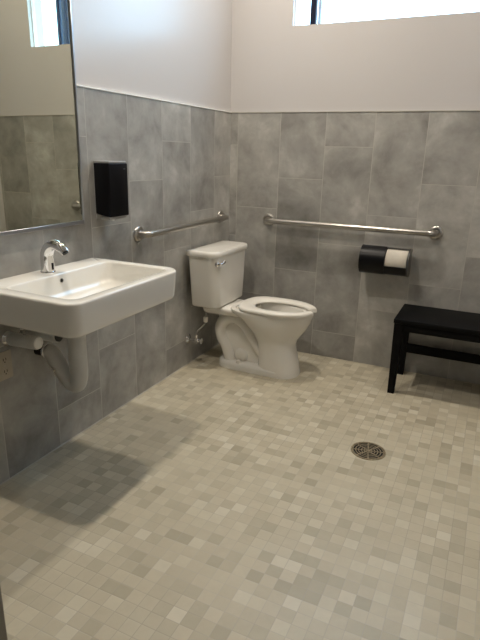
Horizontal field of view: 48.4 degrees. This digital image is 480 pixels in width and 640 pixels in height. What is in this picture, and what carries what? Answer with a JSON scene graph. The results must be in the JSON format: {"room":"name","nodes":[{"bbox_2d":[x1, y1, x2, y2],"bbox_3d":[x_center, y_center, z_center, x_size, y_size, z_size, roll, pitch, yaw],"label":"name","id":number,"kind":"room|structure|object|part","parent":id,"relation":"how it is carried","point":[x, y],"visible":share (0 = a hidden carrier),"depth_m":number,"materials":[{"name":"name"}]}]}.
{"room":"public restroom","nodes":[
{"label":"public restroom","id":0,"kind":"room"},
{"bbox_2d":[0,587,7,639],"bbox_3d":[-0.943,-0.648,0.972,0.712,3.300,0.250,9,19,24],"label":"wall","id":1,"kind":"structure","parent":0,"point":[3,633],"depth_m":1.37,"materials":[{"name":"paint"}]},
{"bbox_2d":[0,0,231,483],"bbox_3d":[-1.020,-0.901,1.778,0.150,3.300,4.211,9,19,24],"label":"wall","id":2,"kind":"structure","parent":0,"point":[176,156],"depth_m":2.77,"materials":[{"name":"tile"}]},
{"bbox_2d":[0,349,12,381],"bbox_3d":[-0.947,0.184,2.147,0.008,0.118,0.074,9,19,24],"label":"electrical outlet","id":3,"kind":"object","parent":2,"relation":"attached to","point":[6,369],"visible":1,"depth_m":2.15,"materials":[{"name":"beige plastic"}]},
{"bbox_2d":[1,356,7,364],"bbox_3d":[-0.944,0.161,2.139,0.002,0.032,0.034,9,19,24],"label":"receptacle","id":4,"kind":"object","parent":3,"relation":"attached to","point":[4,359],"depth_m":2.14,"materials":[{"name":"beige plastic"}]},
{"bbox_2d":[2,367,8,375],"bbox_3d":[-0.945,0.208,2.154,0.002,0.032,0.034,9,19,24],"label":"receptacle","id":5,"kind":"object","parent":3,"relation":"attached to","point":[5,370],"depth_m":2.15,"materials":[{"name":"beige plastic"}]},
{"bbox_2d":[0,0,84,235],"bbox_3d":[-0.833,-0.850,2.010,0.015,1.028,0.626,9,19,24],"label":"wall mirror","id":6,"kind":"object","parent":2,"relation":"attached to","point":[41,186],"visible":1,"depth_m":2.10,"materials":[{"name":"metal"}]},
{"bbox_2d":[0,239,175,392],"bbox_3d":[-0.627,0.006,2.198,0.494,0.652,0.696,9,19,24],"label":"sink","id":7,"kind":"object","parent":2,"relation":"attached to","point":[72,301],"visible":1,"depth_m":2.13,"materials":[{"name":"white ceramic"}]},
{"bbox_2d":[40,239,68,272],"bbox_3d":[-0.757,-0.260,2.178,0.144,0.139,0.061,9,19,24],"label":"faucet","id":8,"kind":"object","parent":7,"relation":"on","point":[47,264],"depth_m":2.17,"materials":[{"name":"silver metal"}]},
{"bbox_2d":[0,258,175,337],"bbox_3d":[-0.623,-0.111,2.161,0.492,0.129,0.696,9,19,24],"label":"basin","id":9,"kind":"object","parent":7,"relation":"in","point":[80,298],"depth_m":2.04,"materials":[{"name":"white ceramic"}]},
{"bbox_2d":[0,344,218,485],"bbox_3d":[-0.672,0.489,2.882,0.006,0.005,2.700,9,19,24],"label":"trim","id":10,"kind":"structure","parent":2,"relation":"attached to","point":[217,344],"depth_m":2.73,"materials":[{"name":"grey tile"}]},
{"bbox_2d":[93,161,128,220],"bbox_3d":[-0.606,-0.605,2.507,0.100,0.274,0.138,9,19,24],"label":"soap dispenser","id":11,"kind":"object","parent":2,"relation":"attached to","point":[110,177],"visible":1,"depth_m":2.46,"materials":[{"name":"black plastic"}]},
{"bbox_3d":[-0.647,-0.618,2.529,0.005,0.261,0.124,9,19,24],"label":"plate","id":12,"kind":"part","parent":11,"relation":"part of","materials":[{"name":"grey plastic"}]},
{"bbox_2d":[76,84,230,112],"bbox_3d":[-0.959,-0.847,1.758,0.014,0.005,4.200,9,19,24],"label":"trim","id":13,"kind":"structure","parent":2,"relation":"attached to","point":[76,84],"depth_m":2.71,"materials":[{"name":"tile"}]},
{"bbox_2d":[133,210,228,241],"bbox_3d":[-0.304,-0.577,3.226,0.079,0.088,1.028,9,19,24],"label":"grab bar","id":14,"kind":"object","parent":2,"relation":"attached to","point":[139,233],"visible":1,"depth_m":3.02,"materials":[{"name":"silver metal"}]},
{"bbox_2d":[186,312,207,343],"bbox_3d":[-0.276,0.034,3.465,0.119,0.258,0.097,9,19,24],"label":"shutoff valve","id":15,"kind":"object","parent":2,"relation":"attached to","point":[205,318],"visible":0.96,"depth_m":3.46,"materials":[{"name":"silver metal"}]},
{"bbox_2d":[0,344,479,639],"bbox_3d":[0.005,0.885,1.847,2.480,0.100,4.520,9,19,24],"label":"floor","id":16,"kind":"structure","parent":0,"point":[218,502],"depth_m":2.07,"materials":[{"name":"tile"}]},
{"bbox_2d":[186,240,316,378],"bbox_3d":[0.110,-0.066,3.436,0.779,0.773,0.496,9,19,24],"label":"toilet","id":17,"kind":"object","parent":16,"relation":"on","point":[259,335],"visible":1,"depth_m":3.35,"materials":[{"name":"white ceramic"}]},
{"bbox_3d":[-0.137,-0.284,3.493,0.199,0.328,0.468,9,19,24],"label":"tank","id":18,"kind":"part","parent":17,"relation":"part of","materials":[{"name":"white ceramic"}]},
{"bbox_3d":[-0.132,-0.458,3.438,0.223,0.037,0.496,9,19,24],"label":"tank lid","id":19,"kind":"part","parent":17,"relation":"part of","materials":[{"name":"white ceramic"}]},
{"bbox_3d":[-0.117,-0.342,3.247,0.046,0.037,0.068,9,19,24],"label":"flush lever","id":20,"kind":"part","parent":17,"relation":"part of","materials":[{"name":"silver metal"}]},
{"bbox_3d":[0.237,-0.083,3.350,0.485,0.024,0.374,9,19,24],"label":"seat","id":21,"kind":"part","parent":17,"relation":"part of","materials":[{"name":"white plastic"}]},
{"bbox_2d":[351,442,385,459],"bbox_3d":[0.613,0.626,2.555,0.164,0.003,0.164,9,19,24],"label":"floor drain","id":22,"kind":"object","parent":16,"relation":"on","point":[364,450],"visible":1,"depth_m":2.55,"materials":[{"name":"metal"}]},
{"bbox_2d":[387,304,479,393],"bbox_3d":[1.343,0.229,3.116,0.856,0.463,0.378,9,19,24],"label":"bench","id":23,"kind":"object","parent":16,"relation":"on","point":[431,321],"visible":1,"depth_m":3.12,"materials":[{"name":"black wood"}]},
{"bbox_3d":[0.912,0.225,3.138,0.050,0.436,0.045,9,19,24],"label":"leg","id":24,"kind":"part","parent":23,"relation":"part of","materials":[{"name":"black wood"}]},
{"bbox_3d":[1.053,0.141,3.420,0.050,0.436,0.045,9,19,24],"label":"leg","id":25,"kind":"part","parent":23,"relation":"part of","materials":[{"name":"black wood"}]},
{"bbox_3d":[1.348,0.020,3.051,0.856,0.026,0.378,9,19,24],"label":"seat","id":26,"kind":"part","parent":23,"relation":"part of","materials":[{"name":"black wood"}]},
{"bbox_2d":[229,0,479,384],"bbox_3d":[0.962,-1.292,3.195,2.480,3.300,0.160,9,19,24],"label":"wall","id":27,"kind":"structure","parent":0,"point":[411,167],"depth_m":3.33,"materials":[{"name":"tile"}]},
{"bbox_2d":[295,0,322,25],"bbox_3d":[0.957,-2.028,2.950,1.341,0.650,0.045,9,19,24],"label":"window frame","id":28,"kind":"structure","parent":27,"relation":"in","point":[315,10],"depth_m":3.24,"materials":[{"name":"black metal"}]},
{"bbox_3d":[0.493,-2.098,3.167,0.017,0.628,0.030,9,19,24],"label":"sash","id":29,"kind":"part","parent":28,"relation":"part of","materials":[{"name":"white metal"}]},
{"bbox_2d":[263,214,442,239],"bbox_3d":[0.673,-0.598,3.406,1.170,0.082,0.079,9,19,24],"label":"grab bar","id":30,"kind":"object","parent":27,"relation":"attached to","point":[435,232],"visible":1,"depth_m":3.34,"materials":[{"name":"silver metal"}]},
{"bbox_2d":[231,110,479,112],"bbox_3d":[0.936,-1.228,3.138,2.221,0.004,0.014,9,19,24],"label":"trim","id":31,"kind":"structure","parent":27,"relation":"attached to","point":[425,110],"depth_m":3.23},
{"bbox_2d":[358,244,412,276],"bbox_3d":[0.901,-0.368,3.308,0.295,0.176,0.174,9,19,24],"label":"dispenser","id":32,"kind":"object","parent":27,"relation":"attached to","point":[371,257],"visible":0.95,"depth_m":3.26,"materials":[{"name":"black plastic"}]},
{"bbox_3d":[0.958,-0.305,3.283,0.136,0.064,0.133,9,19,24],"label":"casing","id":33,"kind":"part","parent":32,"relation":"part of","materials":[{"name":"black plastic"}]},
{"bbox_2d":[384,249,408,267],"bbox_3d":[0.966,-0.358,3.280,0.126,0.154,0.154,9,19,24],"label":"toilet paper roll","id":34,"kind":"object","parent":32,"relation":"in","point":[394,257],"visible":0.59,"depth_m":3.22,"materials":[{"name":"white paper"}]},
{"bbox_3d":[0.974,-0.432,3.272,0.136,0.020,0.072,9,19,24],"label":"casing","id":35,"kind":"part","parent":32,"relation":"part of","materials":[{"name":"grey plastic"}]}
]}

